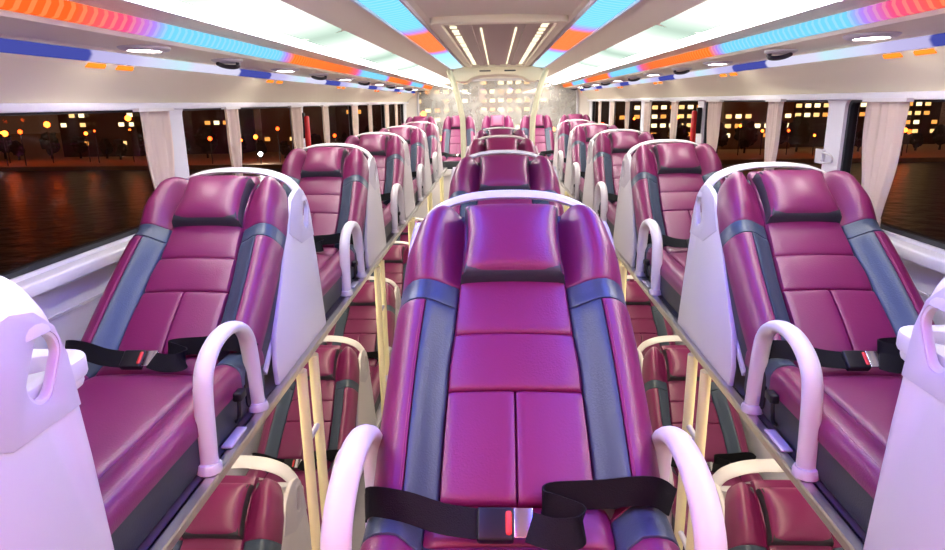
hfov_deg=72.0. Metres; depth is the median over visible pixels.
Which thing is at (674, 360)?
pillow
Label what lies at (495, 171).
pillow
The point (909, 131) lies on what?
street lamp
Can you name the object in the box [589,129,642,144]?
hood
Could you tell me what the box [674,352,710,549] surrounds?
ladder
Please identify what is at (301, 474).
cushion
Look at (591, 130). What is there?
pillow
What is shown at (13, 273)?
window
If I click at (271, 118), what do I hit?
office building
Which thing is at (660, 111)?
office building
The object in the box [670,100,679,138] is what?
curtain
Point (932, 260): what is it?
trim
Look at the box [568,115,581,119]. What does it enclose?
pillow
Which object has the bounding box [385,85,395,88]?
ceiling vent
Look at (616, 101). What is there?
window
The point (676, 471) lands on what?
cushion
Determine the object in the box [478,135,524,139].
hood
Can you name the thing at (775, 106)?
curtain
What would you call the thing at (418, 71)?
ceiling light
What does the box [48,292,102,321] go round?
trim
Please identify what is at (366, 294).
pillow
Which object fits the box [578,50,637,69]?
ceiling light
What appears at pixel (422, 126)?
pillow
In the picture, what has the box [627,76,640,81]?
ceiling vent
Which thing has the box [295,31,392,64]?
ceiling light
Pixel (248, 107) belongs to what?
window
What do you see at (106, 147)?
tree
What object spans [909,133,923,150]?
tree
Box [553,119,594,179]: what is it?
seat
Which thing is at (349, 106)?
window
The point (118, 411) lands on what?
cushion
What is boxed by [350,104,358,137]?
curtain
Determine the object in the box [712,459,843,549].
seat
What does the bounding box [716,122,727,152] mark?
tree
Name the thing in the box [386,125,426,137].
hood
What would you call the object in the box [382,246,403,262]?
pillow
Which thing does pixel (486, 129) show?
hood
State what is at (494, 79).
window
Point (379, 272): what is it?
ladder
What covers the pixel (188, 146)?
tree
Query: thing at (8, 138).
tree
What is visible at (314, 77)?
hood
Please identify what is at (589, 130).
pillow
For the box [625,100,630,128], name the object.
curtain
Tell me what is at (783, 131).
tree
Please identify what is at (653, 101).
window
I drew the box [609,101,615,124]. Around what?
curtain
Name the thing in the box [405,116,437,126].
seat
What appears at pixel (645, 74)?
recessed light
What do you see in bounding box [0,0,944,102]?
ceiling
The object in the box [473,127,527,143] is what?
seat
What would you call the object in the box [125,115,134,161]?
street lamp
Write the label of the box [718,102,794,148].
office building
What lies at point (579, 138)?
seat
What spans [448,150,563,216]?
seat
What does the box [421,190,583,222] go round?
hood
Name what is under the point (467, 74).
duct cover
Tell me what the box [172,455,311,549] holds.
seat
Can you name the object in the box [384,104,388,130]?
curtain
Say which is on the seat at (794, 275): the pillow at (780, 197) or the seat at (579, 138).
the pillow at (780, 197)
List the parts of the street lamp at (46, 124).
lamp post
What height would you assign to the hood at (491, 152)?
0.119 m
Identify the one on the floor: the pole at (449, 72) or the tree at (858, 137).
the pole at (449, 72)
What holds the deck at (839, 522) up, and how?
attached to the wall at (925, 280)
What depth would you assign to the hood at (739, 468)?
2.46 m
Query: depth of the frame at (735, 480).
3.16 m
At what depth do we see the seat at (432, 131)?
7.29 m
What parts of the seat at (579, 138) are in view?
panel, armrest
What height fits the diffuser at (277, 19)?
0.043 m
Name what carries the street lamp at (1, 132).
on the bank
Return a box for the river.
[0,162,944,272]
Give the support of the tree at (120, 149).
on the bank
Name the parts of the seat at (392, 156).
armrest, panel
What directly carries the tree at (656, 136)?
on the bank
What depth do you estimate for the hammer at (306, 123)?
4.44 m
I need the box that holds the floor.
[352,420,381,549]
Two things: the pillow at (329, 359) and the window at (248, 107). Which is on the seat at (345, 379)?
the pillow at (329, 359)
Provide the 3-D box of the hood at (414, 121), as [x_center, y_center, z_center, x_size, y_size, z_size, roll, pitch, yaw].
[-0.623,-1.725,7.552,0.468,0.119,0.092,0,15,2]
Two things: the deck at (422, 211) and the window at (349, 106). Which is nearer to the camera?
the window at (349, 106)
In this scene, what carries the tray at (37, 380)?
on the seat at (51, 497)
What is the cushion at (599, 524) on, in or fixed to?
on the seat at (516, 416)
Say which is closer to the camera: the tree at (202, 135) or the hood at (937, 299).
the hood at (937, 299)
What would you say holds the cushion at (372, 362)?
on the seat at (358, 322)
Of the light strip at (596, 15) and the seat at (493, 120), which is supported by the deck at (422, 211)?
the seat at (493, 120)
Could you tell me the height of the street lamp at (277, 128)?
9.950 m
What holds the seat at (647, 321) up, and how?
on the floor
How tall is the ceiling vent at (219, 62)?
0.039 m
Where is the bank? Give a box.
[0,122,944,170]
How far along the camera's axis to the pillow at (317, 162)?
3.35 m
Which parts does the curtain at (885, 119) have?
rail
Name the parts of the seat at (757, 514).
panel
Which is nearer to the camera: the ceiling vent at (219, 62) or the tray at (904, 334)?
the tray at (904, 334)
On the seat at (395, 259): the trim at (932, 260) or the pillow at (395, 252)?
the pillow at (395, 252)
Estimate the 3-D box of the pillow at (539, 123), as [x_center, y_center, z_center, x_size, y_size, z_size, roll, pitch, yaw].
[0.870,-2.083,8.838,0.207,0.171,0.153,0,15,2]
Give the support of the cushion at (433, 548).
on the seat at (516, 416)
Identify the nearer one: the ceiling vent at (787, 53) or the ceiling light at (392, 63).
the ceiling vent at (787, 53)
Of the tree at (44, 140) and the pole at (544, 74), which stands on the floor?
the pole at (544, 74)
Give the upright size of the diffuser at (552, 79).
0.043 m
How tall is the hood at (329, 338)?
0.119 m
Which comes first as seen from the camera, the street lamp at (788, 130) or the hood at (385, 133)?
the hood at (385, 133)
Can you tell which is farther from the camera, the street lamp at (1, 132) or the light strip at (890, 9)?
the street lamp at (1, 132)
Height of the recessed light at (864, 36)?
0.016 m
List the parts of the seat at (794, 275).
panel, recline lever, lever plate, armrest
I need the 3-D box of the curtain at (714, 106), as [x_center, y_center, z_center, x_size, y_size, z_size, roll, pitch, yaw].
[1.472,-0.780,4.014,0.044,0.584,0.260,0,15,2]
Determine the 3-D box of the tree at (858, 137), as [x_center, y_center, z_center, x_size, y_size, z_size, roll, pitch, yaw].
[116.384,-40.362,195.532,4.446,6.345,4.370,0,15,2]
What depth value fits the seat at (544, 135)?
8.76 m
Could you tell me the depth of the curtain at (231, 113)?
3.21 m
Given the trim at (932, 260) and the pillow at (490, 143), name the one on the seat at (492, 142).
the pillow at (490, 143)
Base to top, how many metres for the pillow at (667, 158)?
0.148 m
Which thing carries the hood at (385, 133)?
attached to the seat at (392, 156)
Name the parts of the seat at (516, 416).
armrest, panel, panel, armrest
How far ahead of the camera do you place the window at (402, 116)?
9.49 m
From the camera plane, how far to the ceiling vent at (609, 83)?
6.46 m
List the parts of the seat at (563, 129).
panel, armrest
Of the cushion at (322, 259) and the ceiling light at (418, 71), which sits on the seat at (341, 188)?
the cushion at (322, 259)
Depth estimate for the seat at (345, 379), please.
3.53 m
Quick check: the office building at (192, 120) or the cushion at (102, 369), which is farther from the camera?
the office building at (192, 120)
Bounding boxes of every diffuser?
[175,0,341,39]
[420,73,443,80]
[432,77,449,83]
[545,76,562,81]
[551,71,577,78]
[562,63,597,73]
[660,0,799,32]
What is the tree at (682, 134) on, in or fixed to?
on the bank
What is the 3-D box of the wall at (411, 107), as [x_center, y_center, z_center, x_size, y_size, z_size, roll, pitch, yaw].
[0.380,-1.858,9.878,2.840,2.400,0.060,0,15,2]
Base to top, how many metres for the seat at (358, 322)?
0.583 m
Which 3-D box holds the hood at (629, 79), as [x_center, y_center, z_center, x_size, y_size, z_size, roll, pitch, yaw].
[1.277,-1.552,5.162,0.094,0.030,0.064,0,15,2]
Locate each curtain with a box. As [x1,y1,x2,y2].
[132,108,174,189]
[221,107,242,175]
[288,105,303,148]
[320,105,329,142]
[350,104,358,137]
[367,104,372,131]
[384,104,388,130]
[394,104,397,125]
[598,101,601,122]
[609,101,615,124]
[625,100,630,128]
[643,100,652,131]
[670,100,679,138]
[706,100,723,150]
[764,99,785,170]
[861,98,914,225]
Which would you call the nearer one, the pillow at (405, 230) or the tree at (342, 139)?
the pillow at (405, 230)
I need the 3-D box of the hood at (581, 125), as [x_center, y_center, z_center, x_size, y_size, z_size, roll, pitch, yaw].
[1.151,-1.379,6.160,0.468,0.119,0.092,0,15,2]
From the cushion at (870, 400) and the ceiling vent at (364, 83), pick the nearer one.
the cushion at (870, 400)
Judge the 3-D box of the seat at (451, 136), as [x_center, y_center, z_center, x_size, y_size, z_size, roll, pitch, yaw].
[-0.193,-1.808,8.761,0.509,0.651,1.082,0,15,2]
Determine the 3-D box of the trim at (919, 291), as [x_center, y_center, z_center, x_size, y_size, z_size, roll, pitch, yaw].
[1.519,-0.536,4.306,0.010,0.010,11.300,0,15,2]
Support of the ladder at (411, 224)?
on the floor
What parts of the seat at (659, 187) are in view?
panel, recline lever, lever plate, armrest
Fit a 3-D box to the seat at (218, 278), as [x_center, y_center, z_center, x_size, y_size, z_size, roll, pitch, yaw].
[-0.829,0.092,1.638,0.587,0.583,1.732,0,15,2]
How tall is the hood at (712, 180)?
0.119 m
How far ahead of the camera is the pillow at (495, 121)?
8.81 m
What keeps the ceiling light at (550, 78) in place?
attached to the ceiling
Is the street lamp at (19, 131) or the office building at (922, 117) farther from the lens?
the office building at (922, 117)
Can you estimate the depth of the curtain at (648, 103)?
5.67 m
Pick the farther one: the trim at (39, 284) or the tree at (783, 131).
the tree at (783, 131)
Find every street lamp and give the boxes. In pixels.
[0,131,8,165]
[2,131,10,162]
[18,130,26,165]
[43,122,53,162]
[84,132,90,161]
[93,130,99,162]
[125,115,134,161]
[208,136,212,163]
[254,135,257,160]
[276,127,280,161]
[737,124,741,154]
[760,129,763,154]
[786,129,789,154]
[901,128,907,155]
[906,129,911,152]
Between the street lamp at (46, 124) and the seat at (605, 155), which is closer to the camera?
the seat at (605, 155)
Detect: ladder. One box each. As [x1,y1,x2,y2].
[296,352,328,549]
[374,260,389,413]
[408,217,414,247]
[427,193,432,212]
[440,177,443,202]
[564,191,569,211]
[618,259,626,300]
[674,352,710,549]
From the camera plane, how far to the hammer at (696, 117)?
4.34 m
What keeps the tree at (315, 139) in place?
on the bank
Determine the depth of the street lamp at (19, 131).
185.69 m
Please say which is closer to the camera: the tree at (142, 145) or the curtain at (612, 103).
the curtain at (612, 103)
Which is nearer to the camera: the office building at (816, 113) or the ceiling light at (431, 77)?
the ceiling light at (431, 77)
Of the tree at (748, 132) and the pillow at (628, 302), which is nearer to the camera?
the pillow at (628, 302)
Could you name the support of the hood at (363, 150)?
attached to the seat at (341, 188)
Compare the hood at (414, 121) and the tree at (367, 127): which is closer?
the hood at (414, 121)
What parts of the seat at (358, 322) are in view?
armrest, panel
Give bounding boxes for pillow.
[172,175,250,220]
[172,177,254,227]
[182,484,254,539]
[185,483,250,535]
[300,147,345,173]
[300,148,346,177]
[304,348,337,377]
[307,349,339,379]
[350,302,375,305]
[352,283,374,302]
[358,134,387,151]
[359,135,387,155]
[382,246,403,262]
[383,246,403,259]
[389,127,410,140]
[389,129,411,143]
[402,221,419,232]
[409,123,425,131]
[413,117,426,121]
[451,116,465,126]
[460,206,564,284]
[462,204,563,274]
[479,155,529,188]
[485,138,517,155]
[489,129,511,134]
[490,116,504,126]
[529,116,543,127]
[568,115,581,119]
[569,121,586,130]
[584,125,594,141]
[586,125,607,139]
[609,132,639,153]
[611,131,639,148]
[625,300,650,304]
[626,282,649,301]
[653,144,701,173]
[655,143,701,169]
[663,349,699,381]
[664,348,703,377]
[752,171,841,224]
[755,488,833,546]
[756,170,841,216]
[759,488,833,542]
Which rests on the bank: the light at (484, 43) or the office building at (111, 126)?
the office building at (111, 126)
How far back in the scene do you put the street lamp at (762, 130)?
187.93 m
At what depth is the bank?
193.16 m
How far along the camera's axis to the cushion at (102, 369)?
1.70 m
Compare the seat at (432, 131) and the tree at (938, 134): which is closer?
the seat at (432, 131)
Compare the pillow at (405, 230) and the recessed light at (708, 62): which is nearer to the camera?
the recessed light at (708, 62)
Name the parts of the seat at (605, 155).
panel, armrest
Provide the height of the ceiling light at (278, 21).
0.066 m
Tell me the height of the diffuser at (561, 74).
0.043 m
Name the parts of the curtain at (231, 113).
rail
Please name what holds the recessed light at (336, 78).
in the ceiling
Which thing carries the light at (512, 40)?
on the ceiling panel
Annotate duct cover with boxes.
[453,66,542,82]
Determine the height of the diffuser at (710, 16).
0.043 m
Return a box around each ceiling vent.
[211,58,242,68]
[309,73,327,79]
[357,81,370,85]
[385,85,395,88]
[600,82,611,85]
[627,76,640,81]
[672,67,691,74]
[764,49,797,60]
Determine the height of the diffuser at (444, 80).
0.043 m
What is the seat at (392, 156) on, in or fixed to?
on the deck at (164, 536)
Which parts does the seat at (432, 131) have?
armrest, panel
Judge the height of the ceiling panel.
0.036 m
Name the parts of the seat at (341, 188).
armrest, recline lever, lever plate, panel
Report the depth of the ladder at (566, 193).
6.04 m
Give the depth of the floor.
3.17 m
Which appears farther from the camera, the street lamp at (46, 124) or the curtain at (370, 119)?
the street lamp at (46, 124)
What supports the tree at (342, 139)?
on the bank
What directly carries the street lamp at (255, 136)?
on the bank
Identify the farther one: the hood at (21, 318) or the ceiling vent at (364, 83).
the ceiling vent at (364, 83)
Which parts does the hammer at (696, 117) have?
handle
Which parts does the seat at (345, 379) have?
panel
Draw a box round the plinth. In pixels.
[361,401,381,474]
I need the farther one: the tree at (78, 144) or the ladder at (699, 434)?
the tree at (78, 144)
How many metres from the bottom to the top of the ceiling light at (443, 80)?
0.066 m
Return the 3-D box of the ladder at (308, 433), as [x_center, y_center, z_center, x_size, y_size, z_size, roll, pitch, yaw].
[-0.543,0.832,2.313,0.034,1.118,0.184,0,15,2]
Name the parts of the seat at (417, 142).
armrest, panel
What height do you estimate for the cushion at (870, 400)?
0.034 m
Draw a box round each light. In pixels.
[117,45,170,52]
[121,0,341,46]
[271,68,299,71]
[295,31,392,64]
[336,78,354,79]
[360,54,417,73]
[394,66,433,78]
[414,73,443,82]
[428,77,449,85]
[480,28,488,64]
[506,27,516,63]
[545,76,567,83]
[551,71,581,80]
[562,63,603,76]
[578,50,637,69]
[605,25,708,59]
[643,73,662,75]
[660,0,844,39]
[703,61,732,64]
[843,31,901,40]
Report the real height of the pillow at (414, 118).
0.151 m
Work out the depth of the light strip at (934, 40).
2.39 m
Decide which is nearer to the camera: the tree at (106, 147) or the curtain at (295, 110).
the curtain at (295, 110)
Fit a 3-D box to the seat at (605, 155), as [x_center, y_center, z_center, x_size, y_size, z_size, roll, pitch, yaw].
[1.069,-0.621,4.216,0.587,0.583,1.732,0,15,2]
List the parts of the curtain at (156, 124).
rail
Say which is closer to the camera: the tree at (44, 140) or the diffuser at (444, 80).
the diffuser at (444, 80)
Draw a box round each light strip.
[0,0,431,88]
[0,38,414,94]
[350,0,464,69]
[530,0,642,67]
[563,0,944,86]
[580,33,944,91]
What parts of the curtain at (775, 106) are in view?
rail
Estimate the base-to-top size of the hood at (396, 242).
0.119 m
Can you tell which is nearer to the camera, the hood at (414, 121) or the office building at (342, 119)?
the hood at (414, 121)
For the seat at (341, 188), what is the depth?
3.26 m
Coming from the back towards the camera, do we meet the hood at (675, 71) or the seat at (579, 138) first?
the seat at (579, 138)
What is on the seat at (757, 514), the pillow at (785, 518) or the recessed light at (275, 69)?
the pillow at (785, 518)
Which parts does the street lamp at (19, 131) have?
lamp post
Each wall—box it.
[10,104,406,475]
[406,76,588,117]
[589,100,944,479]
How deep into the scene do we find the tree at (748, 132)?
192.57 m
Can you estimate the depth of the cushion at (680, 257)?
2.84 m
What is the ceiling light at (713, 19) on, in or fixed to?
attached to the ceiling
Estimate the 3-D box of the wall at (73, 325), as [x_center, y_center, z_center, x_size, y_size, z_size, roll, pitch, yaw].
[-1.214,-0.173,4.503,0.100,1.952,11.300,0,15,2]
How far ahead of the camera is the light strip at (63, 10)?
1.81 m
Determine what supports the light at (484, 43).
on the ceiling panel
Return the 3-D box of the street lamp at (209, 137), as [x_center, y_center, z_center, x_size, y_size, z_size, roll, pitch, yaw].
[-73.917,-35.309,183.937,1.200,7.640,1.141,0,15,2]
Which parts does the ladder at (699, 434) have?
post, post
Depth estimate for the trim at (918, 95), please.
2.71 m
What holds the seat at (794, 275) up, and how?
on the deck at (839, 522)
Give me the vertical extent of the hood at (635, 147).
0.119 m
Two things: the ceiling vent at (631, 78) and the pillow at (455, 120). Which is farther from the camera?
the pillow at (455, 120)
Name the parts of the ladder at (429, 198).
post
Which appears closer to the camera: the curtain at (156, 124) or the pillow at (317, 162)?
the curtain at (156, 124)
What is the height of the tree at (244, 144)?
7.648 m
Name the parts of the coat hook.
hook plate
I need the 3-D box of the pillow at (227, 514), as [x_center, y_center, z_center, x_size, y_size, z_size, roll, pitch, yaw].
[-0.925,0.858,2.370,0.218,0.148,0.174,0,15,2]
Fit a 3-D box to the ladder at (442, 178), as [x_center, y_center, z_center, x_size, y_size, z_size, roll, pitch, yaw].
[-0.348,-0.579,7.605,0.034,1.118,0.184,0,15,2]
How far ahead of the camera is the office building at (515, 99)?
224.59 m
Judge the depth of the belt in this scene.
1.63 m
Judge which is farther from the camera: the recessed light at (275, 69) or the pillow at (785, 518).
the recessed light at (275, 69)
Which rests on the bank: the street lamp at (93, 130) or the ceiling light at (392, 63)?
the street lamp at (93, 130)
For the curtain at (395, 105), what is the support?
hanging from the wall at (73, 325)
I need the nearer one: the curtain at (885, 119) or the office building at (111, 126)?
the curtain at (885, 119)
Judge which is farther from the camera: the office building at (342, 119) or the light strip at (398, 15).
the office building at (342, 119)
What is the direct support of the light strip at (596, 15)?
attached to the ceiling
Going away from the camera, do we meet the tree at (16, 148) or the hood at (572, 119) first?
the hood at (572, 119)
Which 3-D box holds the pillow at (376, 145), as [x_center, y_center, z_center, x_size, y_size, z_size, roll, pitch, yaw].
[-0.727,-0.940,4.721,0.218,0.148,0.174,0,15,2]
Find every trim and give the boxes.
[0,102,407,112]
[16,240,129,297]
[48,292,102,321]
[587,91,944,100]
[887,235,944,274]
[918,290,930,297]
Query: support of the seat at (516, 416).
on the deck
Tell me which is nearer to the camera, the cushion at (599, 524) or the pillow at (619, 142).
the cushion at (599, 524)
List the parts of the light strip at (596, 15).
edge moulding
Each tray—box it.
[26,349,87,399]
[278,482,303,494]
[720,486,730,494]
[896,325,944,367]
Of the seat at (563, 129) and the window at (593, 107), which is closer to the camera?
the seat at (563, 129)
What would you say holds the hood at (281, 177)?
attached to the seat at (218, 278)
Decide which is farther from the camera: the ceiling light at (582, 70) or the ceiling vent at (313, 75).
the ceiling light at (582, 70)
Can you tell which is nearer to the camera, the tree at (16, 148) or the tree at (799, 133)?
the tree at (799, 133)
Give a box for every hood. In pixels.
[0,275,50,341]
[185,167,305,200]
[216,62,239,68]
[231,455,299,488]
[303,143,375,163]
[311,76,326,79]
[323,335,366,355]
[356,132,407,146]
[368,276,398,291]
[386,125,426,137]
[394,241,408,244]
[406,121,436,127]
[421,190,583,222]
[469,150,539,158]
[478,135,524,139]
[483,127,517,130]
[556,119,589,129]
[569,123,610,135]
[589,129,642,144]
[623,139,698,161]
[628,78,639,81]
[637,335,682,351]
[673,70,689,74]
[698,162,825,197]
[712,459,783,485]
[766,52,792,60]
[929,277,944,311]
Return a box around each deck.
[137,168,446,549]
[413,169,570,221]
[558,178,866,549]
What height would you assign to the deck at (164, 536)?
0.045 m
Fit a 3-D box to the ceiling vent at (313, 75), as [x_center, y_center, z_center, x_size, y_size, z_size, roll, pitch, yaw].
[-0.920,-1.188,3.891,0.112,0.039,0.150,0,15,2]
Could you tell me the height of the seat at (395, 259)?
0.583 m
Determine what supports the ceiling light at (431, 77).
attached to the ceiling
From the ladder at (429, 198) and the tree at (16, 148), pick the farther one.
the tree at (16, 148)
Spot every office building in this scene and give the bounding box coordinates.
[57,112,145,156]
[182,109,255,153]
[260,106,337,151]
[335,105,394,141]
[419,82,471,143]
[479,80,548,132]
[556,84,625,128]
[628,102,697,141]
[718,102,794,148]
[790,102,866,146]
[902,102,941,143]
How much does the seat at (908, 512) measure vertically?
0.583 m
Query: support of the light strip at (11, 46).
attached to the ceiling
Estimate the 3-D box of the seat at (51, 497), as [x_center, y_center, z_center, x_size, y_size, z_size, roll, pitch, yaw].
[-0.877,0.442,0.325,0.587,0.583,1.732,0,15,2]
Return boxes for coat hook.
[814,148,832,163]
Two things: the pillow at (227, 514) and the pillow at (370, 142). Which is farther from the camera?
the pillow at (370, 142)
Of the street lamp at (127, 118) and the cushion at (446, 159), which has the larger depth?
the street lamp at (127, 118)
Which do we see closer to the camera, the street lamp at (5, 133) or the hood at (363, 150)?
the hood at (363, 150)
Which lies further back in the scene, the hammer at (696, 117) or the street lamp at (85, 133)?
the street lamp at (85, 133)
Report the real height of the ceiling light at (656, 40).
0.066 m
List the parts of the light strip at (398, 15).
edge moulding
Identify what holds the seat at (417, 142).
on the deck at (164, 536)
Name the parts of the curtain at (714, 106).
rail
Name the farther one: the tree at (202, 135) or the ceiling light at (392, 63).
the tree at (202, 135)
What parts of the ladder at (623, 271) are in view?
post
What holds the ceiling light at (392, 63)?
attached to the ceiling
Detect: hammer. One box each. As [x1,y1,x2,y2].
[302,113,310,146]
[690,107,701,141]
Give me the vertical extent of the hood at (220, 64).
0.030 m
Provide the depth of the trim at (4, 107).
2.35 m
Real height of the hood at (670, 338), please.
0.119 m
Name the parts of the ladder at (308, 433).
post, post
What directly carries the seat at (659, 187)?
on the deck at (839, 522)
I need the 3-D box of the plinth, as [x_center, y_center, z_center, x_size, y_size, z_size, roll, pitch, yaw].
[-0.877,0.933,4.061,0.593,0.029,9.100,0,15,2]
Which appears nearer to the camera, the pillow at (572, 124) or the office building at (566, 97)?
the pillow at (572, 124)
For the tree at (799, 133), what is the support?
on the bank
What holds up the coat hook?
attached to the wall at (925, 280)
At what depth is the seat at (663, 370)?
3.45 m
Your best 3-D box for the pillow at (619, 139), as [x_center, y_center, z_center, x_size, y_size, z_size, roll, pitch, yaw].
[1.095,-0.959,4.639,0.211,0.126,0.156,0,15,2]
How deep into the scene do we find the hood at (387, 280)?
5.17 m
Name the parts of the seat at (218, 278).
armrest, lever plate, recline lever, panel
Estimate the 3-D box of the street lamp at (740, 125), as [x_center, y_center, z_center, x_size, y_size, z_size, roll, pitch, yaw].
[77.119,-39.109,188.111,0.800,8.760,0.761,0,15,2]
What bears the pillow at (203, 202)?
on the seat at (218, 278)
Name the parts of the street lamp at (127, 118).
lamp post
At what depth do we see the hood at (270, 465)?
2.53 m
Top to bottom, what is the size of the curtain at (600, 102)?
0.584 m
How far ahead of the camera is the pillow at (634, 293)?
4.88 m
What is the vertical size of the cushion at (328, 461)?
0.040 m
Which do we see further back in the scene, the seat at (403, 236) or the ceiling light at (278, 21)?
the seat at (403, 236)
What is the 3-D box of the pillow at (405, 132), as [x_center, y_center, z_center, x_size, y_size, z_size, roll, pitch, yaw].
[-0.679,-1.305,6.031,0.211,0.126,0.156,0,15,2]
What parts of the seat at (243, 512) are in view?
panel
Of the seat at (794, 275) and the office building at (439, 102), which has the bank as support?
the office building at (439, 102)
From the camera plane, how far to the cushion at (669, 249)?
2.96 m
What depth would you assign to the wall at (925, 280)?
2.63 m
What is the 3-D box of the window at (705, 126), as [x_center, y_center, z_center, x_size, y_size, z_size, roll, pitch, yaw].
[1.534,-0.720,3.542,0.032,0.452,1.670,0,15,2]
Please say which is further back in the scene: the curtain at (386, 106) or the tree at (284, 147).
the tree at (284, 147)
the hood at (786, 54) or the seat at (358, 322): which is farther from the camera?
the seat at (358, 322)
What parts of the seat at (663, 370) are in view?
panel, armrest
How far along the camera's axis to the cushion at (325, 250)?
3.03 m
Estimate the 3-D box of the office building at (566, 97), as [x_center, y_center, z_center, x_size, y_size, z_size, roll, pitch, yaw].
[40.125,-61.241,219.283,22.000,36.500,14.110,0,15,2]
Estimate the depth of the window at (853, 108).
2.54 m
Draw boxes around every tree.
[0,131,12,158]
[10,140,24,159]
[39,132,60,158]
[70,135,87,158]
[99,138,112,157]
[112,139,127,159]
[140,138,145,152]
[185,137,190,150]
[193,127,217,157]
[241,134,246,149]
[257,140,266,157]
[280,141,290,157]
[311,133,322,144]
[338,132,347,142]
[361,125,376,133]
[651,133,662,143]
[668,120,688,139]
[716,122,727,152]
[734,120,757,152]
[779,120,787,144]
[788,116,810,151]
[854,130,862,151]
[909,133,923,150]
[931,124,944,149]
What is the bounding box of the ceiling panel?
[430,14,568,66]
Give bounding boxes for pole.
[446,69,465,159]
[529,67,548,144]
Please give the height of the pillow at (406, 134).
0.148 m
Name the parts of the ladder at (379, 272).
post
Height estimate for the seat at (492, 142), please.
0.583 m
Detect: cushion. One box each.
[77,374,192,479]
[96,357,218,375]
[264,471,318,515]
[293,460,330,471]
[316,247,337,255]
[316,254,332,268]
[368,359,376,365]
[369,366,374,376]
[423,506,614,549]
[432,547,581,549]
[445,158,460,160]
[663,246,687,253]
[669,252,686,268]
[674,463,730,474]
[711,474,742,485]
[823,375,902,447]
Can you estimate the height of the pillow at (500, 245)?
0.148 m
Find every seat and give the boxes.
[0,275,113,549]
[65,167,325,549]
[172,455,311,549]
[245,335,376,530]
[278,143,386,313]
[320,190,727,549]
[326,276,400,413]
[343,132,414,252]
[366,241,408,297]
[379,125,431,202]
[393,218,423,247]
[400,121,442,180]
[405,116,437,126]
[441,116,475,168]
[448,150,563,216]
[465,135,537,162]
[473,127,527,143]
[481,115,513,132]
[519,115,554,165]
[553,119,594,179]
[558,114,590,124]
[564,123,617,200]
[582,129,654,236]
[613,139,725,314]
[625,275,675,357]
[637,335,762,549]
[677,162,934,533]
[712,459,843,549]
[863,277,944,549]
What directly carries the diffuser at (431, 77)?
attached to the ceiling light at (431, 77)
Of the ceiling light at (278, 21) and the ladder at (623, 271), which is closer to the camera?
the ceiling light at (278, 21)
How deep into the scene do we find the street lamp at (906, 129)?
177.40 m
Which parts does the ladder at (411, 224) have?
post, post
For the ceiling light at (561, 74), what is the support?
attached to the ceiling
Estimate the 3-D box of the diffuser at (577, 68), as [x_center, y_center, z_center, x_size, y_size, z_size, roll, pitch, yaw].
[0.948,-1.847,5.826,0.172,0.043,1.270,0,15,2]
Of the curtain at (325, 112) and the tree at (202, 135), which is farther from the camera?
the tree at (202, 135)
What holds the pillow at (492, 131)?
on the seat at (493, 130)
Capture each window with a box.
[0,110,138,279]
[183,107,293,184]
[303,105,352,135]
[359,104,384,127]
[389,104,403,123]
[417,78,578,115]
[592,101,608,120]
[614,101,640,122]
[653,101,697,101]
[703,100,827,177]
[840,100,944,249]
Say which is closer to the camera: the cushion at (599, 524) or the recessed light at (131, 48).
the cushion at (599, 524)
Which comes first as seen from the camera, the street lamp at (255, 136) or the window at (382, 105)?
the window at (382, 105)

